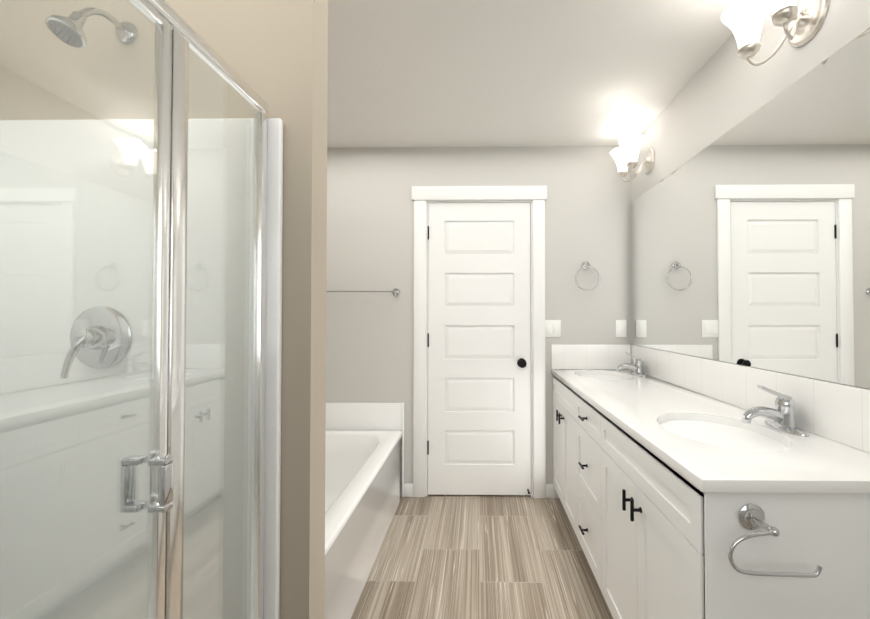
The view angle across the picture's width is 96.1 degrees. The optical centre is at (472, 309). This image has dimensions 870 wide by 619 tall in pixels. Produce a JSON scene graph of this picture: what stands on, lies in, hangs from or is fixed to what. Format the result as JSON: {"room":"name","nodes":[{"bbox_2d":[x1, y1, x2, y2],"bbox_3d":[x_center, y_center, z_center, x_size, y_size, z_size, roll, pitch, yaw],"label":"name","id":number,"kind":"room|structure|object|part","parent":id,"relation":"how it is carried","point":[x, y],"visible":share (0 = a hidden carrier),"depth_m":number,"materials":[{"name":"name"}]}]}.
{"room":"bathroom","nodes":[
{"label":"bathroom","id":0,"kind":"room"},
{"bbox_2d":[0,0,327,618],"bbox_3d":[-0.945,0.053,1.162,0.980,2.420,0.110,0,-1,1],"label":"wall","id":1,"kind":"structure","parent":0,"point":[273,54],"depth_m":1.11,"materials":[{"name":"beige paint"}]},
{"bbox_2d":[326,146,631,495],"bbox_3d":[-0.157,0.078,2.748,2.510,2.420,0.100,0,-1,1],"label":"wall","id":2,"kind":"structure","parent":0,"point":[370,247],"depth_m":2.70,"materials":[{"name":"grey paint"}]},
{"bbox_2d":[326,288,399,295],"bbox_3d":[-0.834,-0.121,2.675,0.662,0.052,0.071,0,-1,1],"label":"towel bar","id":3,"kind":"object","parent":2,"relation":"attached to","point":[395,291],"visible":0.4,"depth_m":2.65,"materials":[{"name":"silver metal"}]},
{"bbox_2d":[427,203,530,494],"bbox_3d":[0.046,0.267,2.708,0.713,2.017,0.044,0,-1,1],"label":"door","id":4,"kind":"structure","parent":2,"relation":"in","point":[479,387],"depth_m":2.70,"materials":[{"name":"white wood"}]},
{"bbox_3d":[-0.306,0.209,2.699,0.010,1.579,0.014,0,-1,1],"label":"door hinges","id":5,"kind":"part","parent":4,"relation":"part of","materials":[{"name":"black metal"}]},
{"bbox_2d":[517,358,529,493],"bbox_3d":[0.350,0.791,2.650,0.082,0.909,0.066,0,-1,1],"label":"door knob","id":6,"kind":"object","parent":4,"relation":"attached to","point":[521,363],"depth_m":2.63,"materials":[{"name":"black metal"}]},
{"bbox_2d":[412,186,546,497],"bbox_3d":[0.048,0.218,2.732,0.933,2.139,0.124,0,-1,1],"label":"door frame","id":7,"kind":"structure","parent":2,"relation":"attached to","point":[422,195],"depth_m":2.68,"materials":[{"name":"white wood"}]},
{"bbox_2d":[404,483,558,497],"bbox_3d":[0.079,1.242,2.671,1.097,0.090,0.012,0,-1,1],"label":"baseboard","id":8,"kind":"structure","parent":2,"relation":"attached to","point":[551,492],"depth_m":2.66,"materials":[{"name":"white wood"}]},
{"bbox_2d":[545,320,560,336],"bbox_3d":[0.550,0.132,2.683,0.117,0.119,0.009,0,-1,1],"label":"switch plate","id":9,"kind":"object","parent":2,"relation":"attached to","point":[552,328],"visible":1,"depth_m":2.68,"materials":[{"name":"white plastic"}]},
{"bbox_2d":[575,261,599,290],"bbox_3d":[0.782,-0.228,2.661,0.170,0.207,0.058,0,-1,1],"label":"towel ring","id":10,"kind":"object","parent":2,"relation":"attached to","point":[585,265],"visible":0.98,"depth_m":2.64,"materials":[{"name":"silver metal"}]},
{"bbox_2d":[616,320,626,336],"bbox_3d":[1.023,0.132,2.676,0.072,0.119,0.009,0,-1,1],"label":"electrical outlet plate","id":11,"kind":"object","parent":2,"relation":"attached to","point":[621,328],"visible":1,"depth_m":2.67,"materials":[{"name":"white plastic"}]},
{"bbox_2d":[351,495,612,618],"bbox_3d":[-0.187,1.305,0.628,2.710,0.100,4.303,0,-1,1],"label":"floor","id":12,"kind":"structure","parent":0,"point":[481,557],"depth_m":1.94,"materials":[{"name":"tile"}]},
{"bbox_2d":[0,0,282,618],"bbox_3d":[-0.995,0.206,0.346,0.899,2.090,1.518,0,-1,1],"label":"shower enclosure","id":13,"kind":"object","parent":12,"relation":"on","point":[140,352],"visible":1,"depth_m":1.07,"materials":[{"name":"clear glass"}]},
{"bbox_3d":[-0.586,0.314,0.703,0.080,0.095,0.022,0,-1,1],"label":"handle","id":14,"kind":"part","parent":13,"relation":"part of","materials":[{"name":"silver metal"}]},
{"bbox_3d":[-0.591,0.283,0.338,0.026,1.736,1.472,0,-1,1],"label":"frame rail","id":15,"kind":"part","parent":13,"relation":"part of","materials":[{"name":"silver metal"}]},
{"bbox_2d":[324,402,403,618],"bbox_3d":[-0.950,0.952,1.950,0.942,0.647,1.489,0,-1,1],"label":"bathtub","id":16,"kind":"object","parent":12,"relation":"on","point":[362,470],"visible":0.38,"depth_m":2.12,"materials":[{"name":"white ceramic"}]},
{"bbox_2d":[551,372,869,618],"bbox_3d":[0.794,0.848,1.744,0.576,0.848,1.853,0,-1,1],"label":"bathroom vanity","id":17,"kind":"object","parent":12,"relation":"on","point":[689,487],"depth_m":0.93,"materials":[{"name":"white wood"}]},
{"bbox_2d":[551,368,869,487],"bbox_3d":[0.806,0.410,1.773,0.554,0.029,1.808,0,-1,1],"label":"countertop","id":18,"kind":"structure","parent":17,"relation":"on","point":[820,461],"depth_m":1.09,"materials":[{"name":"white stone"}]},
{"bbox_2d":[579,372,630,379],"bbox_3d":[0.814,0.496,2.416,0.368,0.147,0.465,0,-1,1],"label":"sink","id":19,"kind":"object","parent":18,"relation":"in","point":[586,375],"depth_m":2.54,"materials":[{"name":"white ceramic"}]},
{"bbox_2d":[615,352,650,375],"bbox_3d":[0.978,0.335,2.415,0.169,0.141,0.164,0,-1,1],"label":"faucet","id":20,"kind":"object","parent":18,"relation":"on","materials":[{"name":"silver metal"}]},
{"bbox_2d":[651,416,798,447],"bbox_3d":[0.797,0.478,1.266,0.368,0.147,0.465,0,-1,1],"label":"sink","id":21,"kind":"object","parent":18,"relation":"in","point":[707,431],"depth_m":1.31,"materials":[{"name":"white ceramic"}]},
{"bbox_2d":[739,384,818,435],"bbox_3d":[0.962,0.317,1.265,0.169,0.141,0.164,0,-1,1],"label":"faucet","id":22,"kind":"object","parent":18,"relation":"on","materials":[{"name":"silver metal"}]},
{"bbox_2d":[327,0,734,147],"bbox_3d":[-0.187,-1.214,0.667,2.710,0.100,4.303,0,-1,1],"label":"ceiling","id":23,"kind":"structure","parent":0,"point":[466,73],"depth_m":1.85,"materials":[{"name":"white paint"}]},
{"bbox_2d":[631,0,869,389],"bbox_3d":[1.118,0.045,0.629,0.100,2.420,4.303,0,-1,1],"label":"wall","id":24,"kind":"structure","parent":0,"point":[724,90],"depth_m":1.63,"materials":[{"name":"grey paint"}]},
{"bbox_2d":[610,134,654,181],"bbox_3d":[0.985,-0.907,2.404,0.215,0.204,0.312,0,-1,1],"label":"sconce","id":25,"kind":"object","parent":24,"relation":"attached to","point":[625,155],"visible":1,"depth_m":2.35,"materials":[{"name":"white glass"}]},
{"bbox_2d":[551,344,869,452],"bbox_3d":[0.806,0.311,1.775,0.552,0.168,1.808,0,-1,1],"label":"backsplash","id":26,"kind":"structure","parent":24,"relation":"attached to","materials":[{"name":"white stone"}]},
{"bbox_2d":[630,27,869,388],"bbox_3d":[1.082,-0.261,1.805,0.006,0.972,1.754,0,-1,1],"label":"mirror","id":27,"kind":"object","parent":24,"relation":"attached to","point":[750,240],"visible":1,"depth_m":1.38,"materials":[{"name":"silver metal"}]},
{"bbox_2d":[721,0,828,65],"bbox_3d":[0.969,-0.925,1.251,0.215,0.204,0.312,0,-1,1],"label":"sconce","id":28,"kind":"object","parent":24,"relation":"attached to","point":[800,23],"visible":1,"depth_m":1.28,"materials":[{"name":"white glass"}]}
]}

